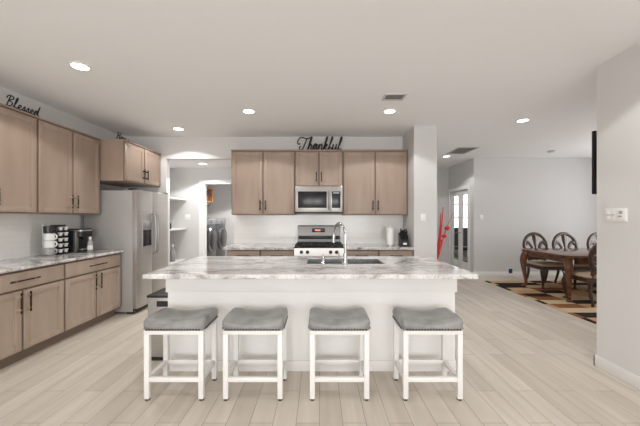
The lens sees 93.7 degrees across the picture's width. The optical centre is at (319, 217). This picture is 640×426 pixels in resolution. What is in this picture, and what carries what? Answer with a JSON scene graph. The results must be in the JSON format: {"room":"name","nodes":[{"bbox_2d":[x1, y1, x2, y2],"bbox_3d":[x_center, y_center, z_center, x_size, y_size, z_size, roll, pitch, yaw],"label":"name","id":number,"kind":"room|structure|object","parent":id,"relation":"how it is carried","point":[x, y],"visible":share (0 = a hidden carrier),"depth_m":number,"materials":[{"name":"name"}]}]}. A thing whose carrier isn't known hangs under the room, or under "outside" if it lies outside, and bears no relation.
{"room":"kitchen","nodes":[
{"label":"kitchen","id":0,"kind":"room"},
{"bbox_2d":[0,86,123,260],"bbox_3d":[-3.455,-0.015,0.410,0.120,2.770,9.820,0,0,0],"label":"wall","id":1,"kind":"structure","parent":0,"point":[47,112],"depth_m":3.96,"materials":[{"name":"grey paint"}]},
{"bbox_2d":[0,103,38,213],"bbox_3d":[-3.212,-0.571,2.804,0.364,1.058,0.936,0,0,0],"label":"upper cabinet","id":2,"kind":"object","parent":1,"relation":"attached to","point":[18,128],"visible":1,"depth_m":3.06,"materials":[{"name":"brown wood"}]},
{"bbox_2d":[6,95,40,115],"bbox_3d":[-3.120,-1.170,3.170,0.016,0.140,0.369,0,0,0],"label":"word sign","id":3,"kind":"object","parent":2,"relation":"on","point":[9,99],"visible":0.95,"depth_m":3.12,"materials":[{"name":"black metal"}]},
{"bbox_2d":[0,214,78,259],"bbox_3d":[-3.390,0.206,2.812,0.010,0.496,2.825,0,0,0],"label":"backsplash","id":4,"kind":"structure","parent":1,"relation":"attached to","point":[20,234],"depth_m":3.46,"materials":[{"name":"white tile"}]},
{"bbox_2d":[36,117,100,213],"bbox_3d":[-3.212,-0.571,3.738,0.364,1.058,0.936,0,0,0],"label":"upper cabinet","id":5,"kind":"object","parent":1,"relation":"attached to","point":[68,159],"visible":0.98,"depth_m":3.65,"materials":[{"name":"brown wood"}]},
{"bbox_2d":[99,139,161,186],"bbox_3d":[-3.047,-0.810,4.700,0.694,0.580,0.968,0,0,0],"label":"upper cabinet","id":6,"kind":"object","parent":1,"relation":"attached to","point":[123,162],"visible":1,"depth_m":4.36,"materials":[{"name":"brown wood"}]},
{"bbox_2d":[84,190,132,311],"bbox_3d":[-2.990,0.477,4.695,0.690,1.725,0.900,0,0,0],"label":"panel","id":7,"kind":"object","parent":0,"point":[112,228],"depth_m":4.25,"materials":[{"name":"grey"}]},
{"bbox_2d":[170,168,230,265],"bbox_3d":[-2.200,0.175,6.235,2.000,2.390,0.110,0,0,0],"label":"wall","id":8,"kind":"structure","parent":0,"point":[184,182],"depth_m":6.18,"materials":[{"name":"grey paint"}]},
{"bbox_2d":[185,214,189,219],"bbox_3d":[-2.720,-0.010,6.174,0.110,0.115,0.010,0,0,0],"label":"light switch","id":9,"kind":"object","parent":8,"relation":"attached to","point":[187,216],"visible":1,"depth_m":6.17,"materials":[{"name":"white plastic"}]},
{"bbox_2d":[199,180,230,255],"bbox_3d":[-2.000,0.297,6.226,0.950,2.145,0.128,0,0,0],"label":"trim","id":10,"kind":"structure","parent":8,"relation":"attached to","point":[202,183],"depth_m":6.16,"materials":[{"name":"white"}]},
{"bbox_2d":[170,160,230,167],"bbox_3d":[-2.150,-1.050,7.035,2.300,0.060,3.430,0,0,0],"label":"ceiling","id":11,"kind":"structure","parent":0,"point":[173,163],"depth_m":5.78,"materials":[{"name":"white paint"}]},
{"bbox_2d":[208,185,233,255],"bbox_3d":[-2.100,0.175,8.650,2.200,2.390,0.100,0,0,0],"label":"wall","id":12,"kind":"structure","parent":0,"point":[220,207],"depth_m":8.60,"materials":[{"name":"grey paint"}]},
{"bbox_2d":[124,137,402,265],"bbox_3d":[-0.978,-0.015,5.260,4.835,2.770,0.120,0,0,0],"label":"wall","id":13,"kind":"structure","parent":0,"point":[171,148],"depth_m":5.20,"materials":[{"name":"white paint"}]},
{"bbox_2d":[231,150,295,214],"bbox_3d":[-0.917,-0.571,5.014,1.039,1.058,0.369,0,0,0],"label":"upper cabinet","id":14,"kind":"object","parent":13,"relation":"attached to","point":[262,181],"visible":0.98,"depth_m":4.88,"materials":[{"name":"brown wood"}]},
{"bbox_2d":[234,215,402,243],"bbox_3d":[-0.020,0.206,5.195,2.920,0.496,0.010,0,0,0],"label":"backsplash","id":15,"kind":"structure","parent":13,"relation":"attached to","point":[248,229],"depth_m":5.19,"materials":[{"name":"white tile"}]},
{"bbox_2d":[295,150,342,185],"bbox_3d":[-0.009,-0.801,5.014,0.782,0.598,0.369,0,0,0],"label":"upper cabinet","id":16,"kind":"object","parent":13,"relation":"attached to","point":[312,167],"visible":0.95,"depth_m":4.88,"materials":[{"name":"brown wood"}]},
{"bbox_2d":[295,186,342,213],"bbox_3d":[-0.009,-0.283,4.968,0.758,0.432,0.439,0,0,0],"label":"microwave oven","id":17,"kind":"object","parent":16,"relation":"attached to","point":[308,199],"visible":1,"depth_m":4.79,"materials":[{"name":"grey metal"}]},
{"bbox_2d":[297,136,342,149],"bbox_3d":[0.005,-1.228,5.000,0.762,0.256,0.024,0,0,0],"label":"word sign","id":18,"kind":"object","parent":16,"relation":"on","point":[313,147],"visible":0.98,"depth_m":4.99,"materials":[{"name":"black metal"}]},
{"bbox_2d":[342,150,407,214],"bbox_3d":[0.906,-0.571,5.014,1.050,1.058,0.369,0,0,0],"label":"upper cabinet","id":19,"kind":"object","parent":13,"relation":"attached to","point":[374,181],"visible":0.98,"depth_m":4.88,"materials":[{"name":"brown wood"}]},
{"bbox_2d":[0,0,639,166],"bbox_3d":[1.825,-1.450,3.050,10.750,0.100,15.300,0,0,0],"label":"ceiling","id":20,"kind":"structure","parent":0,"point":[469,70],"depth_m":2.76,"materials":[{"name":"white paint"}]},
{"bbox_2d":[68,61,91,70],"bbox_3d":[-2.210,-1.394,2.770,0.176,0.010,0.176,0,0,0],"label":"recessed light","id":21,"kind":"object","parent":20,"relation":"in","point":[81,66],"visible":1,"depth_m":2.76,"materials":[{"name":"white plastic"}]},
{"bbox_2d":[172,127,184,130],"bbox_3d":[-2.220,-1.394,4.720,0.176,0.010,0.176,0,0,0],"label":"recessed light","id":22,"kind":"object","parent":20,"relation":"in","point":[174,128],"visible":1,"depth_m":4.69,"materials":[{"name":"white plastic"}]},
{"bbox_2d":[242,109,255,113],"bbox_3d":[-0.930,-1.394,3.940,0.176,0.010,0.176,0,0,0],"label":"recessed light","id":23,"kind":"object","parent":20,"relation":"in","point":[248,111],"visible":1,"depth_m":3.94,"materials":[{"name":"white plastic"}]},
{"bbox_2d":[383,109,395,113],"bbox_3d":[0.920,-1.394,3.940,0.176,0.010,0.176,0,0,0],"label":"recessed light","id":24,"kind":"object","parent":20,"relation":"in","point":[386,111],"visible":1,"depth_m":3.94,"materials":[{"name":"white"}]},
{"bbox_2d":[382,93,406,100],"bbox_3d":[0.865,-1.394,3.475,0.250,0.010,0.190,0,0,0],"label":"ceiling vent","id":25,"kind":"object","parent":20,"relation":"in","point":[388,96],"visible":1,"depth_m":3.47,"materials":[{"name":"grey metal"}]},
{"bbox_2d":[446,147,478,153],"bbox_3d":[2.970,-1.394,6.265,0.400,0.010,0.630,0,0,0],"label":"ceiling vent","id":26,"kind":"object","parent":20,"relation":"in","point":[460,150],"visible":1,"depth_m":6.26,"materials":[{"name":"grey metal"}]},
{"bbox_2d":[515,118,529,121],"bbox_3d":[2.920,-1.394,4.310,0.176,0.010,0.176,0,0,0],"label":"recessed light","id":27,"kind":"object","parent":20,"relation":"in","point":[522,119],"visible":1,"depth_m":4.30,"materials":[{"name":"white plastic"}]},
{"bbox_2d":[0,276,639,425],"bbox_3d":[1.825,1.420,3.050,10.750,0.100,15.300,0,0,0],"label":"floor","id":28,"kind":"structure","parent":0,"point":[527,361],"depth_m":2.40,"materials":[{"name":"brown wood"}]},
{"bbox_2d":[0,263,63,369],"bbox_3d":[-3.069,0.933,2.817,0.649,0.874,0.930,0,0,0],"label":"base cabinet","id":29,"kind":"object","parent":28,"relation":"on","point":[32,299],"visible":0.98,"depth_m":2.89,"materials":[{"name":"brown wood"}]},
{"bbox_2d":[0,250,123,273],"bbox_3d":[-3.070,0.471,3.286,0.629,0.030,1.892,0,0,0],"label":"countertop","id":30,"kind":"structure","parent":29,"relation":"on","point":[10,265],"depth_m":3.26,"materials":[{"name":"stone"}]},
{"bbox_2d":[42,225,54,255],"bbox_3d":[-3.236,0.271,3.590,0.123,0.370,0.120,0,0,0],"label":"stand","id":31,"kind":"object","parent":30,"relation":"on","point":[42,225],"visible":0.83,"depth_m":3.54,"materials":[{"name":"silver metal"}]},
{"bbox_2d":[43,248,57,255],"bbox_3d":[-3.225,0.407,3.585,0.130,0.084,0.108,0,0,25],"label":"coffee mug","id":32,"kind":"object","parent":31,"relation":"on","point":[46,251],"visible":0.94,"depth_m":3.55,"materials":[{"name":"white ceramic"}]},
{"bbox_2d":[43,240,57,247],"bbox_3d":[-3.225,0.321,3.585,0.130,0.084,0.108,0,0,25],"label":"coffee mug","id":33,"kind":"object","parent":32,"relation":"on","point":[46,244],"visible":0.95,"depth_m":3.55,"materials":[{"name":"white ceramic"}]},
{"bbox_2d":[43,233,57,240],"bbox_3d":[-3.225,0.234,3.585,0.130,0.084,0.108,0,0,25],"label":"coffee mug","id":34,"kind":"object","parent":33,"relation":"on","point":[46,236],"visible":1,"depth_m":3.56,"materials":[{"name":"white ceramic"}]},
{"bbox_2d":[43,226,57,232],"bbox_3d":[-3.225,0.146,3.585,0.130,0.084,0.108,0,0,25],"label":"coffee mug","id":35,"kind":"object","parent":34,"relation":"on","point":[46,229],"visible":1,"depth_m":3.55,"materials":[{"name":"black ceramic"}]},
{"bbox_2d":[50,225,70,254],"bbox_3d":[-3.229,0.274,3.745,0.122,0.365,0.180,0,0,0],"label":"coffee pod rack","id":36,"kind":"object","parent":30,"relation":"on","point":[57,226],"visible":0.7,"depth_m":3.73,"materials":[{"name":"black plastic"}]},
{"bbox_2d":[66,228,91,251],"bbox_3d":[-3.244,0.303,4.002,0.275,0.305,0.253,0,0,0],"label":"coffee maker","id":37,"kind":"object","parent":30,"relation":"on","point":[77,241],"visible":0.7,"depth_m":3.93,"materials":[{"name":"black plastic"}]},
{"bbox_2d":[87,237,92,251],"bbox_3d":[-3.058,0.356,4.000,0.065,0.200,0.065,0,0,0],"label":"spray bottle","id":38,"kind":"object","parent":30,"relation":"on","point":[90,242],"visible":1,"depth_m":3.98,"materials":[{"name":"white plastic"}]},
{"bbox_2d":[57,253,120,341],"bbox_3d":[-3.069,0.933,3.748,0.649,0.874,0.930,0,0,0],"label":"base cabinet","id":39,"kind":"object","parent":28,"relation":"on","point":[92,286],"visible":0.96,"depth_m":3.66,"materials":[{"name":"brown wood"}]},
{"bbox_2d":[84,188,167,313],"bbox_3d":[-2.919,0.474,4.695,0.832,1.783,0.900,0,0,0],"label":"refrigerator","id":40,"kind":"object","parent":28,"relation":"on","point":[134,221],"visible":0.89,"depth_m":4.25,"materials":[{"name":"grey metal"}]},
{"bbox_2d":[147,288,167,359],"bbox_3d":[-1.515,1.058,3.030,0.280,0.624,0.320,0,0,0],"label":"trash bin","id":41,"kind":"object","parent":28,"relation":"on","point":[157,300],"visible":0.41,"depth_m":2.88,"materials":[{"name":"metal"}]},
{"bbox_2d":[143,308,217,400],"bbox_3d":[-1.090,1.060,2.396,0.472,0.620,0.346,0,0,0],"label":"bar stool","id":42,"kind":"object","parent":28,"relation":"on","point":[166,322],"visible":1,"depth_m":2.26,"materials":[{"name":"white wood"}]},
{"bbox_2d":[143,308,217,330],"bbox_3d":[-1.090,0.798,2.396,0.465,0.096,0.339,0,0,0],"label":"cushion","id":43,"kind":"object","parent":42,"relation":"on","point":[165,319],"depth_m":2.27,"materials":[{"name":"grey leather"}]},
{"bbox_2d":[207,218,217,255],"bbox_3d":[-2.770,0.694,6.800,0.780,1.352,0.686,0,0,0],"label":"washing machine","id":44,"kind":"object","parent":28,"relation":"on","point":[212,238],"visible":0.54,"depth_m":6.74,"materials":[{"name":"grey metal"}]},
{"bbox_2d":[216,218,226,255],"bbox_3d":[-2.770,0.694,7.500,0.780,1.352,0.686,0,0,0],"label":"dryer","id":45,"kind":"object","parent":28,"relation":"on","point":[220,226],"visible":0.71,"depth_m":7.38,"materials":[{"name":"grey metal"}]},
{"bbox_2d":[222,308,287,400],"bbox_3d":[-0.499,1.060,2.396,0.472,0.620,0.346,0,0,0],"label":"bar stool","id":46,"kind":"object","parent":28,"relation":"on","point":[239,321],"visible":1,"depth_m":2.25,"materials":[{"name":"white wood"}]},
{"bbox_2d":[222,308,287,330],"bbox_3d":[-0.499,0.798,2.396,0.465,0.096,0.339,0,0,0],"label":"cushion","id":47,"kind":"object","parent":46,"relation":"on","point":[238,319],"depth_m":2.26,"materials":[{"name":"grey leather"}]},
{"bbox_2d":[227,250,293,255],"bbox_3d":[-0.906,0.933,4.874,1.030,0.874,0.649,0,0,0],"label":"base cabinet","id":48,"kind":"object","parent":28,"relation":"on","point":[229,252],"visible":0.22,"depth_m":4.59,"materials":[{"name":"brown wood"}]},
{"bbox_2d":[222,244,294,249],"bbox_3d":[-0.933,0.475,4.870,1.083,0.038,0.637,0,0,0],"label":"countertop","id":49,"kind":"structure","parent":48,"relation":"on","point":[233,246],"depth_m":4.56,"materials":[{"name":"stone"}]},
{"bbox_2d":[166,279,456,370],"bbox_3d":[-0.072,0.932,3.068,2.592,0.876,0.804,0,0,0],"label":"kitchen island","id":50,"kind":"object","parent":28,"relation":"on","point":[378,297],"visible":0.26,"depth_m":2.68,"materials":[{"name":"white paint"}]},
{"bbox_2d":[143,256,477,278],"bbox_3d":[-0.073,0.475,2.965,2.690,0.038,1.130,0,0,0],"label":"island countertop","id":51,"kind":"structure","parent":50,"relation":"on","point":[201,267],"depth_m":2.68,"materials":[{"name":"stone"}]},
{"bbox_2d":[332,222,347,264],"bbox_3d":[0.178,0.252,2.998,0.101,0.409,0.276,0,0,-30],"label":"kitchen faucet","id":52,"kind":"object","parent":51,"relation":"on","point":[344,256],"visible":1,"depth_m":2.91,"materials":[{"name":"silver metal"}]},
{"bbox_2d":[307,259,383,263],"bbox_3d":[0.260,0.573,3.165,0.776,0.215,0.416,0,0,0],"label":"sink","id":53,"kind":"object","parent":51,"relation":"in","point":[310,261],"visible":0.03,"depth_m":3.37,"materials":[{"name":"silver metal"}]},
{"bbox_2d":[294,225,343,255],"bbox_3d":[-0.007,0.743,4.832,0.756,1.215,0.711,0,0,0],"label":"gas range","id":54,"kind":"object","parent":28,"relation":"on","point":[313,240],"visible":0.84,"depth_m":5.11,"materials":[{"name":"grey metal"}]},
{"bbox_2d":[308,308,370,400],"bbox_3d":[0.150,1.060,2.396,0.472,0.620,0.346,0,0,0],"label":"bar stool","id":55,"kind":"object","parent":28,"relation":"on","point":[356,321],"visible":1,"depth_m":2.24,"materials":[{"name":"white wood"}]},
{"bbox_2d":[309,308,369,330],"bbox_3d":[0.150,0.798,2.396,0.465,0.096,0.339,0,0,0],"label":"cushion","id":56,"kind":"object","parent":55,"relation":"on","point":[356,319],"depth_m":2.26,"materials":[{"name":"grey leather"}]},
{"bbox_2d":[347,250,412,255],"bbox_3d":[0.907,0.933,4.874,1.055,0.874,0.649,0,0,0],"label":"base cabinet","id":57,"kind":"object","parent":28,"relation":"on","point":[349,252],"visible":0.09,"depth_m":4.59,"materials":[{"name":"brown wood"}]},
{"bbox_2d":[343,244,413,249],"bbox_3d":[0.907,0.475,4.870,1.059,0.038,0.637,0,0,0],"label":"countertop","id":58,"kind":"structure","parent":57,"relation":"on","point":[349,246],"depth_m":4.56,"materials":[{"name":"stone"}]},
{"bbox_2d":[385,225,394,245],"bbox_3d":[1.145,0.288,4.860,0.150,0.335,0.150,0,0,0],"label":"paper towel holder","id":59,"kind":"object","parent":58,"relation":"on","point":[389,231],"visible":0.98,"depth_m":4.81,"materials":[{"name":"paper"}]},
{"bbox_2d":[398,229,408,246],"bbox_3d":[1.338,0.316,4.758,0.130,0.280,0.173,0,0,0],"label":"knife block","id":60,"kind":"object","parent":58,"relation":"on","point":[403,240],"visible":0.99,"depth_m":4.71,"materials":[{"name":"black plastic"}]},
{"bbox_2d":[392,308,462,400],"bbox_3d":[0.849,1.060,2.396,0.472,0.620,0.346,0,0,0],"label":"bar stool","id":61,"kind":"object","parent":28,"relation":"on","point":[443,322],"visible":1,"depth_m":2.26,"materials":[{"name":"white wood"}]},
{"bbox_2d":[392,308,462,330],"bbox_3d":[0.849,0.798,2.396,0.465,0.096,0.339,0,0,0],"label":"cushion","id":62,"kind":"object","parent":61,"relation":"on","point":[439,319],"depth_m":2.27,"materials":[{"name":"grey leather"}]},
{"bbox_2d":[485,281,596,323],"bbox_3d":[5.150,1.365,5.140,3.200,0.010,2.620,0,0,0],"label":"area rug","id":63,"kind":"object","parent":28,"relation":"on","point":[553,293],"visible":0.46,"depth_m":5.23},
{"bbox_2d":[522,232,564,288],"bbox_3d":[4.470,0.832,5.967,0.538,1.056,0.612,0,0,0],"label":"dining chair","id":64,"kind":"object","parent":63,"relation":"on","point":[544,266],"visible":0.61,"depth_m":6.07,"materials":[{"name":"brown wood"}]},
{"bbox_2d":[527,261,563,266],"bbox_3d":[4.470,0.903,5.930,0.512,0.063,0.492,0,0,0],"label":"seat cushion","id":65,"kind":"object","parent":64,"relation":"on","point":[529,263],"depth_m":5.78,"materials":[{"name":"beige fabric"}]},
{"bbox_2d":[520,248,596,301],"bbox_3d":[5.240,0.984,5.360,2.624,0.752,1.244,0,0,0],"label":"dining table","id":66,"kind":"object","parent":63,"relation":"on","point":[569,257],"visible":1,"depth_m":5.16,"materials":[{"name":"brown wood"}]},
{"bbox_2d":[552,232,596,288],"bbox_3d":[5.080,0.832,5.967,0.538,1.056,0.612,0,0,0],"label":"dining chair","id":67,"kind":"object","parent":63,"relation":"on","point":[563,235],"visible":0.51,"depth_m":6.20,"materials":[{"name":"brown wood"}]},
{"bbox_2d":[555,261,596,266],"bbox_3d":[5.080,0.903,5.930,0.512,0.063,0.492,0,0,0],"label":"seat cushion","id":68,"kind":"object","parent":67,"relation":"on","point":[575,265],"depth_m":5.69,"materials":[{"name":"beige fabric"}]},
{"bbox_2d":[561,242,596,306],"bbox_3d":[4.350,0.832,4.793,0.538,1.056,0.612,0,0,0],"label":"dining chair","id":69,"kind":"object","parent":63,"relation":"on","point":[589,276],"visible":0.52,"depth_m":4.60,"materials":[{"name":"brown wood"}]},
{"bbox_2d":[563,270,596,278],"bbox_3d":[4.350,0.903,4.830,0.512,0.063,0.492,0,0,0],"label":"seat cushion","id":70,"kind":"object","parent":69,"relation":"on","point":[579,274],"depth_m":4.71,"materials":[{"name":"beige fabric"}]},
{"bbox_2d":[586,232,596,247],"bbox_3d":[5.800,0.832,5.967,0.538,1.056,0.612,0,0,0],"label":"dining chair","id":71,"kind":"object","parent":63,"relation":"on","point":[589,242],"visible":0.08,"depth_m":6.21,"materials":[{"name":"brown wood"}]},
{"bbox_3d":[2.240,1.060,6.000,0.270,0.620,0.270,0,0,0],"label":"floor vase","id":72,"kind":"object","parent":28,"relation":"on","visible":0},
{"bbox_2d":[437,207,452,259],"bbox_3d":[2.440,0.507,6.003,0.479,1.437,0.123,0,0,8],"label":"branches","id":73,"kind":"object","parent":72,"relation":"in","point":[447,227],"visible":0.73,"depth_m":5.99,"materials":[{"name":"red plant"}]},
{"bbox_2d":[403,126,436,259],"bbox_3d":[1.615,-0.015,6.485,0.350,2.770,3.830,0,0,0],"label":"wall","id":74,"kind":"structure","parent":0,"point":[420,142],"depth_m":4.57,"materials":[{"name":"grey paint"}]},
{"bbox_2d":[421,214,425,220],"bbox_3d":[1.578,0.000,4.564,0.075,0.115,0.010,0,0,0],"label":"light switch","id":75,"kind":"object","parent":74,"relation":"attached to","point":[423,216],"visible":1,"depth_m":4.56,"materials":[{"name":"white plastic"}]},
{"bbox_2d":[437,167,448,262],"bbox_3d":[2.530,-0.015,8.460,2.180,2.770,0.120,0,0,0],"label":"wall","id":76,"kind":"structure","parent":0,"point":[442,172],"depth_m":8.40,"materials":[{"name":"grey"}]},
{"bbox_2d":[449,159,470,271],"bbox_3d":[3.680,-0.015,8.830,0.120,2.770,3.340,0,0,0],"label":"wall","id":77,"kind":"structure","parent":0,"point":[459,174],"depth_m":7.70,"materials":[{"name":"grey paint"}]},
{"bbox_2d":[451,191,459,267],"bbox_3d":[3.644,0.337,8.061,0.106,2.043,0.498,0,0,0],"label":"door","id":78,"kind":"structure","parent":77,"relation":"in","point":[455,196],"depth_m":8.10,"materials":[{"name":"white"}]},
{"bbox_2d":[448,185,469,270],"bbox_3d":[3.611,0.290,7.800,0.018,2.160,1.180,0,0,0],"label":"trim","id":79,"kind":"structure","parent":77,"relation":"attached to","point":[465,186],"depth_m":7.50,"materials":[{"name":"white"}]},
{"bbox_2d":[459,190,467,270],"bbox_3d":[3.644,0.337,7.559,0.106,2.043,0.498,0,0,0],"label":"door","id":80,"kind":"structure","parent":77,"relation":"in","point":[463,232],"depth_m":7.60,"materials":[{"name":"white"}]},
{"bbox_2d":[471,158,596,271],"bbox_3d":[5.310,-0.015,7.100,3.380,2.770,0.120,0,0,0],"label":"wall","id":81,"kind":"structure","parent":0,"point":[515,198],"depth_m":7.04,"materials":[{"name":"grey paint"}]},
{"bbox_2d":[473,272,562,275],"bbox_3d":[5.302,1.320,7.032,3.396,0.100,0.016,0,0,0],"label":"baseboard","id":82,"kind":"structure","parent":81,"relation":"attached to","point":[478,273],"depth_m":7.03,"materials":[{"name":"white wood"}]},
{"bbox_2d":[597,42,639,375],"bbox_3d":[2.620,-0.015,-0.865,0.120,2.770,7.270,0,0,0],"label":"wall","id":83,"kind":"structure","parent":0,"point":[618,77],"depth_m":2.56,"materials":[{"name":"white paint"}]},
{"bbox_2d":[605,208,627,221],"bbox_3d":[2.553,-0.022,2.585,0.012,0.118,0.190,0,0,0],"label":"light switch","id":84,"kind":"object","parent":83,"relation":"attached to","point":[611,214],"visible":1,"depth_m":2.57,"materials":[{"name":"white plastic"}]},
{"bbox_2d":[594,354,639,389],"bbox_3d":[4.772,1.320,-0.797,4.456,0.100,7.166,0,0,0],"label":"baseboard","id":85,"kind":"structure","parent":83,"relation":"attached to","point":[611,368],"depth_m":2.56,"materials":[{"name":"white wood"}]},
{"bbox_3d":[-3.260,0.175,7.495,0.120,2.390,2.410,0,0,0],"label":"wall","id":86,"kind":"structure","parent":0,"visible":0},
{"bbox_2d":[207,187,212,205],"bbox_3d":[-2.939,-0.496,7.220,0.520,0.448,0.600,0,0,0],"label":"cubby","id":87,"kind":"object","parent":86,"relation":"attached to","point":[209,198],"visible":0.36,"depth_m":7.50,"materials":[{"name":"orange wood"}]},
{"bbox_3d":[4.840,-0.015,2.710,4.320,2.770,0.120,0,0,0],"label":"wall","id":88,"kind":"structure","parent":0,"visible":0},
{"bbox_2d":[592,131,596,193],"bbox_3d":[3.400,-0.565,2.938,1.180,0.650,0.335,0,0,0],"label":"television","id":89,"kind":"object","parent":88,"relation":"attached to","point":[594,133],"visible":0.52,"depth_m":3.07,"materials":[{"name":"black plastic"}]},
{"bbox_3d":[-3.145,0.175,5.750,0.110,2.390,0.860,0,0,0],"label":"wall","id":90,"kind":"structure","parent":0,"visible":0},
{"bbox_2d":[170,259,186,264],"bbox_3d":[-2.909,0.865,5.764,0.359,0.030,0.829,0,0,0],"label":"wall shelf","id":91,"kind":"object","parent":90,"relation":"attached to","point":[176,260],"visible":0.18,"depth_m":5.89,"materials":[{"name":"white wood"}]},
{"bbox_2d":[170,244,174,261],"bbox_3d":[-2.840,0.684,5.800,0.096,0.332,0.096,0,0,0],"label":"bottle","id":92,"kind":"object","parent":91,"relation":"on","point":[172,251],"visible":0.98,"depth_m":5.77,"materials":[{"name":"white plastic"}]},
{"bbox_2d":[170,197,186,199],"bbox_3d":[-2.909,-0.365,5.764,0.359,0.030,0.829,0,0,0],"label":"wall shelf","id":93,"kind":"object","parent":90,"relation":"attached to","point":[171,198],"visible":0.29,"depth_m":5.84,"materials":[{"name":"white wood"}]},
{"bbox_2d":[170,228,186,230],"bbox_3d":[-2.909,0.230,5.764,0.359,0.030,0.829,0,0,0],"label":"wall shelf","id":94,"kind":"object","parent":90,"relation":"attached to","point":[171,229],"visible":0.29,"depth_m":5.85,"materials":[{"name":"white wood"}]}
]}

